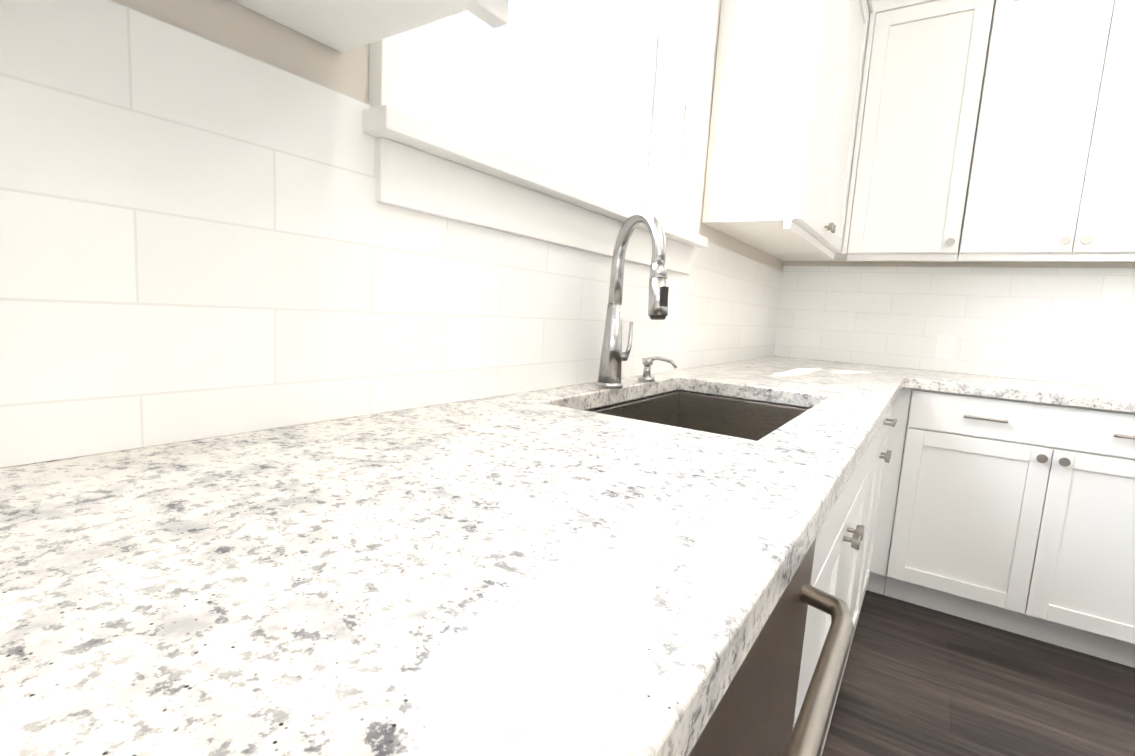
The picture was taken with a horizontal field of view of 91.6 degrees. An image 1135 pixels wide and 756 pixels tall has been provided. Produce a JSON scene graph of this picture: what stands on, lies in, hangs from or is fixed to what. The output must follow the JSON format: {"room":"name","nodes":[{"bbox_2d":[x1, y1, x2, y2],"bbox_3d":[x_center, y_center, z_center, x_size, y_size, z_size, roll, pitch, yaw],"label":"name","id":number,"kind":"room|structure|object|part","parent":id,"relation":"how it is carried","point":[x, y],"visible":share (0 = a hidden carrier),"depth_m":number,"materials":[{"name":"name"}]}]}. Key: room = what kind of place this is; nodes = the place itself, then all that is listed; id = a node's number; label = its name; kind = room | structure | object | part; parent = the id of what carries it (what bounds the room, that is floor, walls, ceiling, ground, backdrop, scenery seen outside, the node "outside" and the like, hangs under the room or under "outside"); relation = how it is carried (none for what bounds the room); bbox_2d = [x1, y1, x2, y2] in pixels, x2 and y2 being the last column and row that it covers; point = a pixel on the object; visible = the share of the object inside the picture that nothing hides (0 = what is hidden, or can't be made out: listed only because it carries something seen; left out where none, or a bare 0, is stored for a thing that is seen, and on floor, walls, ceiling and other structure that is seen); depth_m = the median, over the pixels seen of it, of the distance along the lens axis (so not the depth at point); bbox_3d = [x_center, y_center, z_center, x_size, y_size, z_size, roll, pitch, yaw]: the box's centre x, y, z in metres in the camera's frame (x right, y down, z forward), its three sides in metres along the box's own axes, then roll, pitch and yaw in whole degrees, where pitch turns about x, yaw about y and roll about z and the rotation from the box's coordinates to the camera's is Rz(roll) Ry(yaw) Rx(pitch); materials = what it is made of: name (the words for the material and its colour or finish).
{"room":"kitchen","nodes":[
{"label":"kitchen","id":0,"kind":"room"},
{"bbox_2d":[112,0,782,270],"bbox_3d":[-0.738,-0.570,0.255,0.180,3.220,6.900,8,8,33],"label":"wall","id":1,"kind":"structure","parent":0,"point":[231,24],"depth_m":0.70,"materials":[{"name":"beige paint"}]},
{"bbox_2d":[232,0,508,51],"bbox_3d":[-0.305,-0.984,0.357,0.327,1.160,0.594,8,8,33],"label":"upper cabinet","id":2,"kind":"object","parent":1,"relation":"attached to","point":[341,25],"depth_m":0.66,"materials":[{"name":"white wood"}]},
{"bbox_2d":[0,0,787,467],"bbox_3d":[0.134,-0.225,1.491,0.008,0.459,3.630,8,8,33],"label":"tile backsplash","id":3,"kind":"structure","parent":1,"relation":"attached to","point":[200,238],"depth_m":0.67,"materials":[{"name":"white tile"}]},
{"bbox_2d":[362,0,718,274],"bbox_3d":[0.047,-1.022,1.303,0.240,1.425,1.310,8,8,33],"label":"window","id":4,"kind":"structure","parent":1,"relation":"in","point":[426,163],"depth_m":1.25,"materials":[{"name":"white wood"}]},
{"bbox_3d":[0.002,-1.018,1.333,0.075,1.155,1.000,8,8,33],"label":"window sash","id":5,"kind":"part","parent":4,"relation":"part of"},
{"bbox_2d":[702,0,851,247],"bbox_3d":[0.788,-1.120,2.001,0.327,1.160,0.523,8,8,33],"label":"upper cabinet","id":6,"kind":"object","parent":1,"relation":"attached to","point":[779,79],"depth_m":1.83,"materials":[{"name":"white wood"}]},
{"bbox_2d":[757,0,879,255],"bbox_3d":[1.027,-1.147,2.340,0.349,1.160,0.546,8,8,33],"label":"upper cabinet","id":7,"kind":"object","parent":1,"relation":"attached to","point":[862,30],"depth_m":2.40,"materials":[{"name":"white wood"}]},
{"bbox_2d":[780,0,1134,530],"bbox_3d":[3.637,-0.447,1.436,5.840,3.220,0.120,8,8,33],"label":"wall","id":8,"kind":"structure","parent":0,"point":[977,264],"depth_m":2.58,"materials":[{"name":"beige paint"}]},
{"bbox_2d":[774,256,843,260],"bbox_3d":[1.280,-1.110,2.677,0.411,1.035,0.328,8,8,33],"label":"upper cabinet","id":9,"kind":"object","parent":8,"relation":"attached to","point":[784,258],"depth_m":2.80,"materials":[{"name":"white wood"}]},
{"bbox_2d":[840,0,1019,261],"bbox_3d":[1.595,-1.127,2.466,0.504,1.160,0.328,8,8,33],"label":"upper cabinet","id":10,"kind":"object","parent":8,"relation":"attached to","point":[949,130],"depth_m":2.33,"materials":[{"name":"white wood"}]},
{"bbox_2d":[776,266,1134,388],"bbox_3d":[3.182,-0.319,1.672,4.858,0.973,0.008,8,8,33],"label":"tile backsplash","id":11,"kind":"structure","parent":8,"relation":"attached to","point":[1080,322],"depth_m":2.55,"materials":[{"name":"white tile"}]},
{"bbox_2d":[935,334,955,359],"bbox_3d":[1.785,-0.147,2.608,0.072,0.115,0.003,8,8,33],"label":"electrical outlet plate","id":12,"kind":"object","parent":11,"relation":"attached to","point":[945,345],"depth_m":2.61,"materials":[{"name":"white plastic"}]},
{"bbox_2d":[976,0,1134,261],"bbox_3d":[1.901,-1.084,2.266,0.478,1.160,0.328,8,8,33],"label":"upper cabinet","id":13,"kind":"object","parent":8,"relation":"attached to","point":[1070,70],"depth_m":2.10,"materials":[{"name":"white wood"}]},
{"bbox_2d":[1088,56,1134,261],"bbox_3d":[2.198,-1.042,2.072,0.478,1.160,0.328,8,8,33],"label":"upper cabinet","id":14,"kind":"object","parent":8,"relation":"attached to","point":[1118,244],"depth_m":2.02,"materials":[{"name":"white wood"}]},
{"bbox_2d":[822,590,1134,755],"bbox_3d":[2.532,1.510,-1.394,7.940,0.100,7.650,8,8,33],"label":"floor","id":15,"kind":"structure","parent":0,"point":[918,680],"depth_m":1.74,"materials":[{"name":"brown wood"}]},
{"bbox_2d":[689,537,853,755],"bbox_3d":[-0.118,0.597,0.628,0.670,0.893,0.661,8,8,33],"label":"dishwasher","id":16,"kind":"object","parent":15,"relation":"on","point":[753,714],"visible":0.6,"depth_m":0.52,"materials":[{"name":"silver metal"}]},
{"bbox_2d":[649,390,900,735],"bbox_3d":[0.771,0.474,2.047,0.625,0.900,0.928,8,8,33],"label":"base cabinet","id":17,"kind":"object","parent":15,"relation":"on","point":[845,553],"depth_m":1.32,"materials":[{"name":"white wood"}]},
{"bbox_2d":[0,359,911,755],"bbox_3d":[0.206,0.084,1.071,0.654,0.040,2.970,8,8,33],"label":"countertop","id":18,"kind":"structure","parent":17,"relation":"on","point":[552,572],"depth_m":0.37,"materials":[{"name":"stone"}]},
{"bbox_2d":[596,210,668,388],"bbox_3d":[0.157,-0.169,1.257,0.223,0.409,0.195,8,8,33],"label":"faucet","id":19,"kind":"object","parent":18,"relation":"on","point":[613,356],"visible":1,"depth_m":1.31,"materials":[{"name":"silver metal"}]},
{"bbox_2d":[638,356,677,381],"bbox_3d":[0.247,-0.025,1.510,0.112,0.071,0.048,8,8,33],"label":"soap dispenser","id":20,"kind":"object","parent":18,"relation":"on","point":[646,376],"visible":1,"depth_m":1.51,"materials":[{"name":"silver metal"}]},
{"bbox_2d":[593,392,807,440],"bbox_3d":[0.307,0.187,1.283,0.410,0.197,0.710,8,8,33],"label":"sink","id":21,"kind":"object","parent":18,"relation":"in","point":[754,421],"visible":0.04,"depth_m":1.58,"materials":[{"name":"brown metal"}]},
{"bbox_2d":[873,388,1134,667],"bbox_3d":[1.860,0.516,2.242,1.025,0.900,0.633,8,8,33],"label":"base cabinet","id":22,"kind":"object","parent":15,"relation":"on","point":[1016,516],"depth_m":2.02,"materials":[{"name":"white wood"}]},
{"bbox_2d":[752,356,1134,412],"bbox_3d":[2.968,0.206,1.457,4.856,0.040,0.654,8,8,33],"label":"countertop","id":23,"kind":"structure","parent":22,"relation":"on","point":[1067,394],"depth_m":2.07,"materials":[{"name":"stone"}]}
]}

